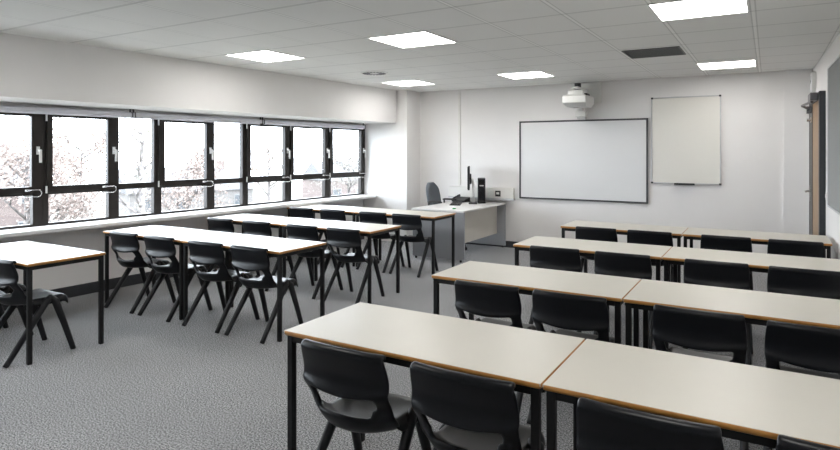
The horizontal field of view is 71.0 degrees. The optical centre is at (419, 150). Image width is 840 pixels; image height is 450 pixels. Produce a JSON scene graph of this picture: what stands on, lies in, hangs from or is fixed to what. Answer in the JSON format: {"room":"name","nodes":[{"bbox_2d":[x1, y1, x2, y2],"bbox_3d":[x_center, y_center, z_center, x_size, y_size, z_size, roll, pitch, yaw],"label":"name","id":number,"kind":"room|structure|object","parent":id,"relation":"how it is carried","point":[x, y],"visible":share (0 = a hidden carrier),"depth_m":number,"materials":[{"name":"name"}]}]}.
{"room":"classroom","nodes":[
{"label":"classroom","id":0,"kind":"room"},
{"bbox_2d":[0,102,363,293],"bbox_3d":[-4.051,0.262,5.746,0.270,2.526,10.762,0,0,33],"label":"wall","id":1,"kind":"structure","parent":0,"point":[50,278],"depth_m":6.37,"materials":[{"name":"paint"}]},
{"bbox_2d":[0,112,42,229],"bbox_3d":[-3.978,0.189,5.574,0.131,1.137,0.755,0,0,33],"label":"window","id":2,"kind":"structure","parent":1,"relation":"in","point":[34,191],"depth_m":5.81,"materials":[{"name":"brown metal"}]},
{"bbox_2d":[0,105,132,117],"bbox_3d":[-4.064,-0.409,5.316,0.094,0.101,3.030,0,0,33],"label":"roller blind","id":3,"kind":"object","parent":1,"relation":"attached to","point":[3,108],"visible":1,"depth_m":5.96,"materials":[{"name":"grey fabric"}]},
{"bbox_2d":[43,114,117,225],"bbox_3d":[-3.558,0.189,6.210,0.131,1.137,0.770,0,0,33],"label":"window","id":4,"kind":"structure","parent":1,"relation":"in","point":[110,187],"depth_m":6.24,"materials":[{"name":"brown metal"}]},
{"bbox_2d":[118,118,155,218],"bbox_3d":[-3.250,0.189,6.738,0.063,1.137,0.450,0,0,33],"label":"window","id":5,"kind":"structure","parent":1,"relation":"in","point":[152,184],"depth_m":6.89,"materials":[{"name":"brown metal"}]},
{"bbox_2d":[2,236,363,310],"bbox_3d":[-3.902,1.468,5.706,0.022,0.115,10.660,0,0,33],"label":"baseboard","id":6,"kind":"structure","parent":1,"relation":"attached to","point":[92,287],"depth_m":6.33,"materials":[{"name":"black plastic"}]},
{"bbox_2d":[156,120,213,214],"bbox_3d":[-2.880,0.189,7.237,0.131,1.137,0.790,0,0,33],"label":"window","id":7,"kind":"structure","parent":1,"relation":"in","point":[207,181],"depth_m":7.22,"materials":[{"name":"brown metal"}]},
{"bbox_2d":[0,195,375,238],"bbox_3d":[-3.792,0.781,5.639,0.280,0.044,10.668,0,0,33],"label":"trim","id":8,"kind":"structure","parent":1,"relation":"attached to","point":[164,217],"depth_m":6.73,"materials":[{"name":"white paint"}]},
{"bbox_2d":[132,109,262,123],"bbox_3d":[-2.708,-0.409,7.368,0.093,0.101,1.850,0,0,33],"label":"roller blind","id":9,"kind":"object","parent":1,"relation":"attached to","point":[135,115],"visible":0.94,"depth_m":7.22,"materials":[{"name":"grey fabric"}]},
{"bbox_2d":[0,32,395,123],"bbox_3d":[-3.621,-0.731,5.526,0.690,0.541,10.670,0,0,33],"label":"soffit","id":10,"kind":"object","parent":1,"relation":"attached to","point":[33,70],"depth_m":6.30,"materials":[{"name":"paint"}]},
{"bbox_2d":[212,122,243,208],"bbox_3d":[-2.550,0.189,7.798,0.063,1.137,0.510,0,0,33],"label":"window","id":11,"kind":"structure","parent":1,"relation":"in","point":[240,180],"depth_m":7.95,"materials":[{"name":"brown metal"}]},
{"bbox_2d":[244,124,290,205],"bbox_3d":[-2.158,0.189,8.330,0.131,1.137,0.810,0,0,33],"label":"window","id":12,"kind":"structure","parent":1,"relation":"in","point":[284,177],"depth_m":8.30,"materials":[{"name":"brown metal"}]},
{"bbox_2d":[288,126,329,201],"bbox_3d":[-1.701,0.189,9.022,0.131,1.137,0.850,0,0,33],"label":"window","id":13,"kind":"structure","parent":1,"relation":"in","point":[323,176],"depth_m":9.07,"materials":[{"name":"brown metal"}]},
{"bbox_2d":[262,117,365,128],"bbox_3d":[-1.573,-0.409,9.087,0.094,0.101,2.230,0,0,33],"label":"roller blind","id":14,"kind":"object","parent":1,"relation":"attached to","point":[265,122],"visible":0.88,"depth_m":8.93,"materials":[{"name":"grey fabric"}]},
{"bbox_2d":[328,128,365,197],"bbox_3d":[-1.211,0.189,9.764,0.131,1.137,0.927,0,0,33],"label":"window","id":15,"kind":"structure","parent":1,"relation":"in","point":[360,173],"depth_m":9.91,"materials":[{"name":"brown metal"}]},
{"bbox_2d":[0,239,837,449],"bbox_3d":[-0.773,1.585,4.116,7.920,0.120,11.500,0,0,31],"label":"floor","id":16,"kind":"structure","parent":0,"point":[153,383],"depth_m":4.14,"materials":[{"name":"grey carpet"}]},
{"bbox_2d":[0,283,33,334],"bbox_3d":[-3.503,1.158,4.764,0.444,0.755,0.506,0,0,31],"label":"chair","id":17,"kind":"object","parent":16,"relation":"on","point":[7,289],"visible":0.34,"depth_m":4.81,"materials":[{"name":"black plastic"}]},
{"bbox_2d":[0,259,75,367],"bbox_3d":[-2.965,1.158,4.441,0.444,0.755,0.506,0,0,31],"label":"chair","id":18,"kind":"object","parent":16,"relation":"on","point":[42,298],"visible":0.91,"depth_m":4.34,"materials":[{"name":"black plastic"}]},
{"bbox_2d":[0,241,105,364],"bbox_3d":[-3.142,1.165,4.714,1.194,0.720,0.578,0,0,31],"label":"table","id":19,"kind":"object","parent":16,"relation":"on","point":[29,256],"visible":0.96,"depth_m":4.56,"materials":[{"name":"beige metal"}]},
{"bbox_2d":[104,231,175,313],"bbox_3d":[-2.753,1.158,5.809,0.444,0.755,0.506,0,0,31],"label":"chair","id":20,"kind":"object","parent":16,"relation":"on","point":[123,242],"visible":0.91,"depth_m":5.66,"materials":[{"name":"black plastic"}]},
{"bbox_2d":[103,225,228,319],"bbox_3d":[-2.509,1.165,5.828,1.194,0.720,0.578,0,0,31],"label":"table","id":21,"kind":"object","parent":16,"relation":"on","point":[179,234],"visible":0.71,"depth_m":5.76,"materials":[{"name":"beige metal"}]},
{"bbox_2d":[137,235,212,321],"bbox_3d":[-2.296,1.158,5.539,0.444,0.755,0.506,0,0,31],"label":"chair","id":22,"kind":"object","parent":16,"relation":"on","point":[156,246],"visible":0.8,"depth_m":5.39,"materials":[{"name":"black plastic"}]},
{"bbox_2d":[182,240,259,332],"bbox_3d":[-1.758,1.158,5.221,0.444,0.755,0.506,0,0,29],"label":"chair","id":23,"kind":"object","parent":16,"relation":"on","point":[206,253],"visible":0.98,"depth_m":5.07,"materials":[{"name":"black plastic"}]},
{"bbox_2d":[207,217,260,275],"bbox_3d":[-2.227,1.158,6.984,0.444,0.755,0.506,0,0,31],"label":"chair","id":24,"kind":"object","parent":16,"relation":"on","point":[215,224],"visible":0.3,"depth_m":6.80,"materials":[{"name":"black plastic"}]},
{"bbox_2d":[182,233,325,341],"bbox_3d":[-1.478,1.165,5.219,1.194,0.720,0.578,0,0,31],"label":"table","id":25,"kind":"object","parent":16,"relation":"on","point":[277,247],"visible":0.89,"depth_m":5.14,"materials":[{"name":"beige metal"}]},
{"bbox_2d":[208,213,313,277],"bbox_3d":[-1.890,1.165,6.983,1.194,0.720,0.578,0,0,31],"label":"table","id":26,"kind":"object","parent":16,"relation":"on","point":[276,221],"visible":0.52,"depth_m":6.90,"materials":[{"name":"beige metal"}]},
{"bbox_2d":[224,245,302,343],"bbox_3d":[-1.304,1.158,4.958,0.444,0.755,0.506,0,0,31],"label":"chair","id":27,"kind":"object","parent":16,"relation":"on","point":[246,258],"visible":0.94,"depth_m":4.81,"materials":[{"name":"black plastic"}]},
{"bbox_2d":[240,220,297,290],"bbox_3d":[-1.723,1.158,6.686,0.444,0.755,0.506,0,0,31],"label":"chair","id":28,"kind":"object","parent":16,"relation":"on","point":[259,228],"visible":0.3,"depth_m":6.50,"materials":[{"name":"black plastic"}]},
{"bbox_2d":[286,207,330,260],"bbox_3d":[-1.544,1.158,8.257,0.444,0.755,0.506,0,0,31],"label":"chair","id":29,"kind":"object","parent":16,"relation":"on","point":[298,212],"visible":0.22,"depth_m":8.09,"materials":[{"name":"black plastic"}]},
{"bbox_2d":[285,224,342,298],"bbox_3d":[-1.151,1.158,6.348,0.444,0.755,0.506,0,0,31],"label":"chair","id":30,"kind":"object","parent":16,"relation":"on","point":[300,232],"visible":0.63,"depth_m":6.21,"materials":[{"name":"black plastic"}]},
{"bbox_2d":[287,204,377,266],"bbox_3d":[-1.227,1.165,8.268,1.194,0.720,0.578,0,0,31],"label":"table","id":31,"kind":"object","parent":16,"relation":"on","point":[349,210],"visible":0.51,"depth_m":8.18,"materials":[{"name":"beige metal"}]},
{"bbox_2d":[318,209,361,267],"bbox_3d":[-1.075,1.158,7.980,0.444,0.755,0.506,0,0,31],"label":"chair","id":32,"kind":"object","parent":16,"relation":"on","point":[325,214],"visible":0.26,"depth_m":7.80,"materials":[{"name":"black plastic"}]},
{"bbox_2d":[281,219,400,303],"bbox_3d":[-0.860,1.165,6.374,1.194,0.720,0.578,0,0,31],"label":"table","id":33,"kind":"object","parent":16,"relation":"on","point":[366,229],"visible":0.88,"depth_m":6.30,"materials":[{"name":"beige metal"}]},
{"bbox_2d":[325,227,384,303],"bbox_3d":[-0.681,1.158,6.070,0.444,0.755,0.506,0,0,31],"label":"chair","id":34,"kind":"object","parent":16,"relation":"on","point":[336,237],"visible":0.94,"depth_m":5.92,"materials":[{"name":"black plastic"}]},
{"bbox_2d":[301,339,431,449],"bbox_3d":[-0.220,1.158,2.507,0.444,0.755,0.506,0,0,31],"label":"chair","id":35,"kind":"object","parent":16,"relation":"on","point":[364,403],"visible":0.94,"depth_m":2.35,"materials":[{"name":"black plastic"}]},
{"bbox_2d":[356,211,404,272],"bbox_3d":[-0.511,1.158,7.647,0.444,0.755,0.506,0,0,31],"label":"chair","id":36,"kind":"object","parent":16,"relation":"on","point":[365,217],"visible":0.6,"depth_m":7.49,"materials":[{"name":"black plastic"}]},
{"bbox_2d":[355,208,455,274],"bbox_3d":[-0.197,1.165,7.659,1.194,0.720,0.578,0,0,31],"label":"table","id":37,"kind":"object","parent":16,"relation":"on","point":[432,216],"visible":0.8,"depth_m":7.58,"materials":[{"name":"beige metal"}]},
{"bbox_2d":[388,214,438,277],"bbox_3d":[-0.077,1.158,7.378,0.444,0.755,0.506,0,0,31],"label":"chair","id":38,"kind":"object","parent":16,"relation":"on","point":[406,221],"visible":0.89,"depth_m":7.21,"materials":[{"name":"black plastic"}]},
{"bbox_2d":[284,302,584,449],"bbox_3d":[0.049,1.165,2.581,1.194,0.720,0.578,0,0,31],"label":"table","id":39,"kind":"object","parent":16,"relation":"on","point":[527,358],"visible":0.96,"depth_m":2.50,"materials":[{"name":"beige laminate"}]},
{"bbox_2d":[426,182,466,250],"bbox_3d":[0.408,1.010,9.062,0.630,1.028,0.611,0,0,28],"label":"office chair","id":40,"kind":"object","parent":16,"relation":"on","point":[432,190],"visible":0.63,"depth_m":9.15,"materials":[{"name":"grey fabric"}]},
{"bbox_2d":[412,201,506,262],"bbox_3d":[0.624,1.173,8.839,0.830,0.705,1.523,0,0,31],"label":"desk","id":41,"kind":"object","parent":16,"relation":"on","point":[482,223],"visible":0.91,"depth_m":8.39,"materials":[{"name":"grey laminate"}]},
{"bbox_2d":[450,202,461,205],"bbox_3d":[0.551,0.809,8.990,0.160,0.020,0.440,0,0,9],"label":"keyboard","id":42,"kind":"object","parent":41,"relation":"on","point":[452,203],"visible":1,"depth_m":8.88,"materials":[{"name":"black plastic"}]},
{"bbox_2d":[452,194,469,201],"bbox_3d":[0.653,0.763,9.429,0.240,0.112,0.180,0,0,39],"label":"desk phone","id":43,"kind":"object","parent":41,"relation":"on","point":[459,199],"visible":0.88,"depth_m":9.40,"materials":[{"name":"black plastic"}]},
{"bbox_2d":[467,166,476,203],"bbox_3d":[0.811,0.532,9.117,0.148,0.574,0.500,0,0,6],"label":"computer monitor","id":44,"kind":"object","parent":41,"relation":"on","point":[470,179],"visible":1,"depth_m":9.05,"materials":[{"name":"black plastic"}]},
{"bbox_2d":[477,178,485,202],"bbox_3d":[0.964,0.625,9.229,0.126,0.389,0.270,0,0,6],"label":"computer tower","id":45,"kind":"object","parent":41,"relation":"on","point":[481,181],"visible":1,"depth_m":9.10,"materials":[{"name":"black plastic"}]},
{"bbox_2d":[410,361,545,449],"bbox_3d":[0.236,1.158,2.243,0.444,0.755,0.506,0,0,31],"label":"chair","id":46,"kind":"object","parent":16,"relation":"on","point":[475,412],"visible":0.98,"depth_m":2.08,"materials":[{"name":"black plastic"}]},
{"bbox_2d":[454,279,545,414],"bbox_3d":[0.483,1.158,3.632,0.444,0.755,0.506,0,0,31],"label":"chair","id":47,"kind":"object","parent":16,"relation":"on","point":[486,300],"visible":0.54,"depth_m":3.45,"materials":[{"name":"black plastic"}]},
{"bbox_2d":[431,261,640,346],"bbox_3d":[0.730,1.165,3.754,1.194,0.720,0.578,0,0,31],"label":"table","id":48,"kind":"object","parent":16,"relation":"on","point":[614,289],"visible":0.7,"depth_m":3.68,"materials":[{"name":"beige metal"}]},
{"bbox_2d":[529,245,581,332],"bbox_3d":[1.179,1.158,4.923,0.444,0.755,0.506,0,0,31],"label":"chair","id":49,"kind":"object","parent":16,"relation":"on","point":[564,259],"visible":0.32,"depth_m":4.74,"materials":[{"name":"black plastic"}]},
{"bbox_2d":[527,289,614,423],"bbox_3d":[0.906,1.158,3.381,0.444,0.755,0.506,0,0,31],"label":"chair","id":50,"kind":"object","parent":16,"relation":"on","point":[564,311],"visible":0.47,"depth_m":3.21,"materials":[{"name":"black plastic"}]},
{"bbox_2d":[513,236,671,281],"bbox_3d":[1.457,1.165,5.003,1.194,0.720,0.578,0,0,31],"label":"table","id":51,"kind":"object","parent":16,"relation":"on","point":[587,248],"visible":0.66,"depth_m":4.94,"materials":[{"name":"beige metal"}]},
{"bbox_2d":[575,226,617,272],"bbox_3d":[1.881,1.158,6.151,0.444,0.755,0.506,0,0,31],"label":"chair","id":52,"kind":"object","parent":16,"relation":"on","point":[584,233],"visible":0.25,"depth_m":5.99,"materials":[{"name":"black plastic"}]},
{"bbox_2d":[593,251,652,348],"bbox_3d":[1.635,1.158,4.654,0.444,0.755,0.506,0,0,31],"label":"chair","id":53,"kind":"object","parent":16,"relation":"on","point":[638,266],"visible":0.34,"depth_m":4.47,"materials":[{"name":"black plastic"}]},
{"bbox_2d":[560,220,687,282],"bbox_3d":[2.156,1.165,6.233,1.194,0.720,0.578,0,0,31],"label":"table","id":54,"kind":"object","parent":16,"relation":"on","point":[621,228],"visible":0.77,"depth_m":6.16,"materials":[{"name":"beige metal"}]},
{"bbox_2d":[576,397,723,449],"bbox_3d":[0.769,1.158,1.922,0.444,0.755,0.506,0,0,31],"label":"chair","id":55,"kind":"object","parent":16,"relation":"on","point":[600,426],"visible":1,"depth_m":1.76,"materials":[{"name":"black plastic"}]},
{"bbox_2d":[627,230,672,281],"bbox_3d":[2.324,1.158,5.889,0.444,0.755,0.506,0,0,31],"label":"chair","id":56,"kind":"object","parent":16,"relation":"on","point":[633,236],"visible":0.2,"depth_m":5.71,"materials":[{"name":"black plastic"}]},
{"bbox_2d":[543,339,839,449],"bbox_3d":[1.079,1.165,1.972,1.194,0.720,0.578,0,0,31],"label":"table","id":57,"kind":"object","parent":16,"relation":"on","point":[749,403],"visible":0.98,"depth_m":1.98,"materials":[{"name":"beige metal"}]},
{"bbox_2d":[652,304,748,449],"bbox_3d":[1.459,1.158,3.055,0.444,0.755,0.506,0,0,31],"label":"chair","id":58,"kind":"object","parent":16,"relation":"on","point":[694,329],"visible":0.64,"depth_m":2.88,"materials":[{"name":"black plastic"}]},
{"bbox_2d":[682,258,752,364],"bbox_3d":[2.188,1.158,4.327,0.444,0.755,0.506,0,0,31],"label":"chair","id":59,"kind":"object","parent":16,"relation":"on","point":[697,272],"visible":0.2,"depth_m":4.14,"materials":[{"name":"black plastic"}]},
{"bbox_2d":[700,234,752,290],"bbox_3d":[2.893,1.158,5.553,0.444,0.755,0.506,0,0,31],"label":"chair","id":60,"kind":"object","parent":16,"relation":"on","point":[714,242],"visible":0.33,"depth_m":5.38,"materials":[{"name":"black plastic"}]},
{"bbox_2d":[623,279,839,348],"bbox_3d":[1.761,1.165,3.145,1.194,0.720,0.578,0,0,31],"label":"table","id":61,"kind":"object","parent":16,"relation":"on","point":[757,307],"visible":0.84,"depth_m":3.14,"materials":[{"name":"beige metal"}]},
{"bbox_2d":[662,247,839,347],"bbox_3d":[2.488,1.165,4.394,1.194,0.720,0.578,0,0,31],"label":"table","id":62,"kind":"object","parent":16,"relation":"on","point":[757,262],"visible":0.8,"depth_m":4.39,"materials":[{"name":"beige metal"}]},
{"bbox_2d":[682,227,832,258],"bbox_3d":[3.187,1.165,5.624,1.194,0.720,0.578,0,0,31],"label":"table","id":63,"kind":"object","parent":16,"relation":"on","point":[762,238],"visible":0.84,"depth_m":5.58,"materials":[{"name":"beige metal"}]},
{"bbox_2d":[767,239,824,257],"bbox_3d":[3.357,1.158,5.278,0.444,0.755,0.506,0,0,31],"label":"chair","id":64,"kind":"object","parent":16,"relation":"on","point":[775,246],"visible":0.22,"depth_m":5.10,"materials":[{"name":"black plastic"}]},
{"bbox_2d":[763,320,839,449],"bbox_3d":[1.871,1.158,2.777,0.444,0.755,0.506,0,0,31],"label":"chair","id":65,"kind":"object","parent":16,"relation":"on","point":[815,348],"visible":0.52,"depth_m":2.64,"materials":[{"name":"black plastic"}]},
{"bbox_2d":[767,266,839,374],"bbox_3d":[2.639,1.158,4.060,0.444,0.755,0.506,0,0,31],"label":"chair","id":66,"kind":"object","parent":16,"relation":"on","point":[783,280],"visible":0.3,"depth_m":3.88,"materials":[{"name":"black plastic"}]},
{"bbox_2d":[775,434,839,449],"bbox_3d":[1.252,1.158,1.678,0.444,0.755,0.506,0,0,31],"label":"chair","id":67,"kind":"object","parent":16,"relation":"on","point":[784,442],"visible":1,"depth_m":1.59,"materials":[{"name":"black plastic"}]},
{"bbox_2d":[0,0,839,91],"bbox_3d":[-0.773,-1.051,4.116,7.920,0.100,11.500,0,0,31],"label":"ceiling","id":68,"kind":"structure","parent":0,"point":[572,41],"depth_m":5.00,"materials":[{"name":"tile"}]},
{"bbox_2d":[225,50,305,62],"bbox_3d":[-1.634,-0.997,6.251,0.596,0.008,0.596,0,0,31],"label":"recessed light","id":69,"kind":"object","parent":68,"relation":"in","point":[266,56],"visible":1,"depth_m":6.24,"materials":[{"name":"white plastic"}]},
{"bbox_2d":[360,71,387,74],"bbox_3d":[-0.589,-0.994,7.573,0.360,0.014,0.360,0,0,31],"label":"ceiling vent","id":70,"kind":"object","parent":68,"relation":"in","point":[362,72],"visible":1,"depth_m":7.53,"materials":[{"name":"white plastic"}]},
{"bbox_2d":[381,80,434,85],"bbox_3d":[-0.169,-0.997,8.730,0.596,0.008,0.596,0,0,31],"label":"recessed light","id":71,"kind":"object","parent":68,"relation":"in","point":[405,82],"visible":1,"depth_m":8.76,"materials":[{"name":"white plastic"}]},
{"bbox_2d":[367,31,457,47],"bbox_3d":[-0.061,-0.997,5.321,0.596,0.008,0.596,0,0,31],"label":"recessed light","id":72,"kind":"object","parent":68,"relation":"in","point":[419,38],"visible":1,"depth_m":5.29,"materials":[{"name":"white plastic"}]},
{"bbox_2d":[496,71,554,78],"bbox_3d":[1.404,-0.997,7.801,0.596,0.008,0.596,0,0,31],"label":"recessed light","id":73,"kind":"object","parent":68,"relation":"in","point":[532,74],"visible":1,"depth_m":7.82,"materials":[{"name":"white plastic"}]},
{"bbox_2d":[621,46,685,58],"bbox_3d":[2.390,-0.997,6.010,0.536,0.008,0.536,0,0,31],"label":"ceiling vent","id":74,"kind":"object","parent":68,"relation":"in","point":[675,50],"visible":1,"depth_m":5.98,"materials":[{"name":"grey metal"}]},
{"bbox_2d":[647,0,749,20],"bbox_3d":[1.959,-0.997,4.127,0.596,0.008,0.596,0,0,31],"label":"recessed light","id":75,"kind":"object","parent":68,"relation":"in","point":[678,9],"visible":1,"depth_m":4.13,"materials":[{"name":"white plastic"}]},
{"bbox_2d":[696,59,756,69],"bbox_3d":[3.577,-0.997,6.865,0.596,0.008,0.596,0,0,31],"label":"recessed light","id":76,"kind":"object","parent":68,"relation":"in","point":[739,63],"visible":1,"depth_m":6.82,"materials":[{"name":"white plastic"}]},
{"bbox_2d":[420,69,812,253],"bbox_3d":[2.334,0.262,8.814,7.350,2.526,0.250,0,0,31],"label":"wall","id":77,"kind":"structure","parent":0,"point":[765,126],"depth_m":8.20,"materials":[{"name":"paint"}]},
{"bbox_2d":[363,90,419,242],"bbox_3d":[-0.521,0.262,10.159,0.965,2.526,0.438,0,0,31],"label":"column","id":78,"kind":"structure","parent":77,"relation":"attached to","point":[392,160],"depth_m":9.91,"materials":[{"name":"paint"}]},
{"bbox_2d":[458,90,459,184],"bbox_3d":[0.647,-0.212,9.713,0.040,1.574,0.018,0,0,31],"label":"conduit","id":79,"kind":"object","parent":77,"relation":"attached to","point":[458,90],"visible":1,"depth_m":9.71,"materials":[{"name":"white plastic"}]},
{"bbox_2d":[448,186,514,200],"bbox_3d":[0.974,0.685,9.466,1.145,0.190,0.110,0,0,31],"label":"panel","id":80,"kind":"object","parent":77,"relation":"attached to","point":[491,193],"visible":0.67,"depth_m":9.37,"materials":[{"name":"white plastic"}]},
{"bbox_2d":[487,190,493,195],"bbox_3d":[1.109,0.677,9.346,0.120,0.085,0.041,0,0,31],"label":"socket","id":81,"kind":"object","parent":80,"relation":"attached to","point":[489,192],"depth_m":9.34,"materials":[{"name":"white plastic"}]},
{"bbox_2d":[465,241,517,247],"bbox_3d":[2.390,1.475,8.654,5.570,0.100,0.068,0,0,31],"label":"baseboard","id":82,"kind":"structure","parent":77,"relation":"attached to","point":[509,244],"depth_m":9.28,"materials":[{"name":"black plastic"}]},
{"bbox_2d":[562,82,601,118],"bbox_3d":[2.288,-0.723,8.393,0.440,0.532,0.620,0,0,31],"label":"projector","id":83,"kind":"object","parent":77,"relation":"attached to","point":[581,96],"visible":1,"depth_m":8.31,"materials":[{"name":"white plastic"}]},
{"bbox_2d":[519,118,647,203],"bbox_3d":[2.365,0.145,8.691,1.892,1.196,0.030,0,0,31],"label":"whiteboard","id":84,"kind":"object","parent":77,"relation":"attached to","point":[595,160],"visible":1,"depth_m":8.65,"materials":[{"name":"white plastic"}]},
{"bbox_2d":[651,95,720,184],"bbox_3d":[3.573,-0.135,7.942,0.870,1.199,0.090,0,0,31],"label":"whiteboard","id":85,"kind":"object","parent":77,"relation":"attached to","point":[685,130],"visible":1,"depth_m":7.96,"materials":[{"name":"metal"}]},
{"bbox_2d":[674,183,694,184],"bbox_3d":[3.568,0.452,7.945,0.250,0.026,0.090,0,0,31],"label":"tray","id":86,"kind":"object","parent":85,"relation":"on","point":[674,183],"depth_m":7.90,"materials":[{"name":"black plastic"}]},
{"bbox_2d":[813,33,839,258],"bbox_3d":[2.212,0.262,2.354,0.250,2.526,11.300,0,0,29],"label":"wall","id":87,"kind":"structure","parent":0,"point":[832,218],"depth_m":5.66,"materials":[{"name":"paint"}]},
{"bbox_2d":[801,91,825,235],"bbox_3d":[4.323,0.460,6.525,0.174,2.130,1.240,0,0,29],"label":"door","id":88,"kind":"structure","parent":87,"relation":"in","point":[816,109],"depth_m":6.16,"materials":[{"name":"brown wood"}]},
{"bbox_2d":[810,72,816,91],"bbox_3d":[4.612,-0.800,6.913,0.050,0.240,0.240,0,0,29],"label":"wall clock","id":89,"kind":"object","parent":87,"relation":"attached to","point":[813,81],"visible":0.95,"depth_m":6.83,"materials":[{"name":"white plastic"}]},
{"bbox_2d":[827,54,839,214],"bbox_3d":[3.286,-0.128,4.538,0.027,1.315,2.390,0,0,29],"label":"notice board","id":90,"kind":"object","parent":87,"relation":"attached to","point":[833,71],"visible":1,"depth_m":5.21,"materials":[{"name":"grey fabric"}]},
{"label":"outside","id":91,"kind":"structure","parent":0,"visible":0},
{"bbox_2d":[50,181,301,220],"bbox_3d":[-42.207,7.625,53.982,112.400,0.200,170.000,0,0,31],"label":"ground","id":92,"kind":"structure","parent":91,"point":[259,195],"depth_m":98.50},
{"bbox_2d":[0,144,49,226],"bbox_3d":[-35.100,3.495,42.813,8.600,8.060,12.600,0,0,39],"label":"street tree","id":93,"kind":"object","parent":92,"relation":"on","point":[8,216],"visible":0.11,"depth_m":43.07,"materials":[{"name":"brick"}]},
{"bbox_2d":[0,116,123,223],"bbox_3d":[-17.890,2.664,27.839,6.974,9.736,5.809,0,0,-43],"label":"street tree","id":94,"kind":"object","parent":92,"relation":"on","point":[67,209],"visible":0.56,"depth_m":27.61,"materials":[{"name":"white plant"}]},
{"bbox_2d":[8,118,133,213],"bbox_3d":[-23.747,2.465,40.254,9.160,10.135,7.663,0,0,45],"label":"street tree","id":95,"kind":"object","parent":92,"relation":"on","point":[96,146],"visible":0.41,"depth_m":40.47,"materials":[{"name":"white plant"}]},
{"bbox_2d":[71,119,194,214],"bbox_3d":[-11.053,2.646,22.765,3.779,9.772,4.135,0,0,0],"label":"street tree","id":96,"kind":"object","parent":92,"relation":"on","point":[140,167],"visible":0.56,"depth_m":22.83,"materials":[{"name":"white plant"}]},
{"bbox_2d":[126,129,236,211],"bbox_3d":[-15.988,2.921,39.574,6.802,9.223,6.823,0,0,-13],"label":"street tree","id":97,"kind":"object","parent":92,"relation":"on","point":[199,158],"visible":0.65,"depth_m":39.30,"materials":[{"name":"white plant"}]},
{"bbox_2d":[119,160,255,214],"bbox_3d":[-28.251,4.345,70.127,14.600,6.360,8.600,0,0,-42],"label":"house","id":98,"kind":"structure","parent":92,"relation":"on","point":[233,190],"depth_m":67.53,"materials":[{"name":"stone"}]},
{"bbox_2d":[235,134,304,201],"bbox_3d":[-16.592,2.656,64.629,7.593,9.753,7.699,0,0,-26],"label":"street tree","id":99,"kind":"object","parent":92,"relation":"on","point":[269,158],"visible":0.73,"depth_m":64.22,"materials":[{"name":"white plant"}]},
{"bbox_2d":[302,161,357,197],"bbox_3d":[-9.153,4.095,86.719,14.600,6.860,8.600,0,0,-34],"label":"house","id":100,"kind":"structure","parent":92,"relation":"on","point":[307,186],"depth_m":82.36,"materials":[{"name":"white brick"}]},
{"bbox_2d":[308,138,357,195],"bbox_3d":[-6.613,3.097,54.346,6.791,8.872,6.544,0,0,15],"label":"street tree","id":101,"kind":"object","parent":92,"relation":"on","point":[343,165],"visible":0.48,"depth_m":53.10,"materials":[{"name":"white plant"}]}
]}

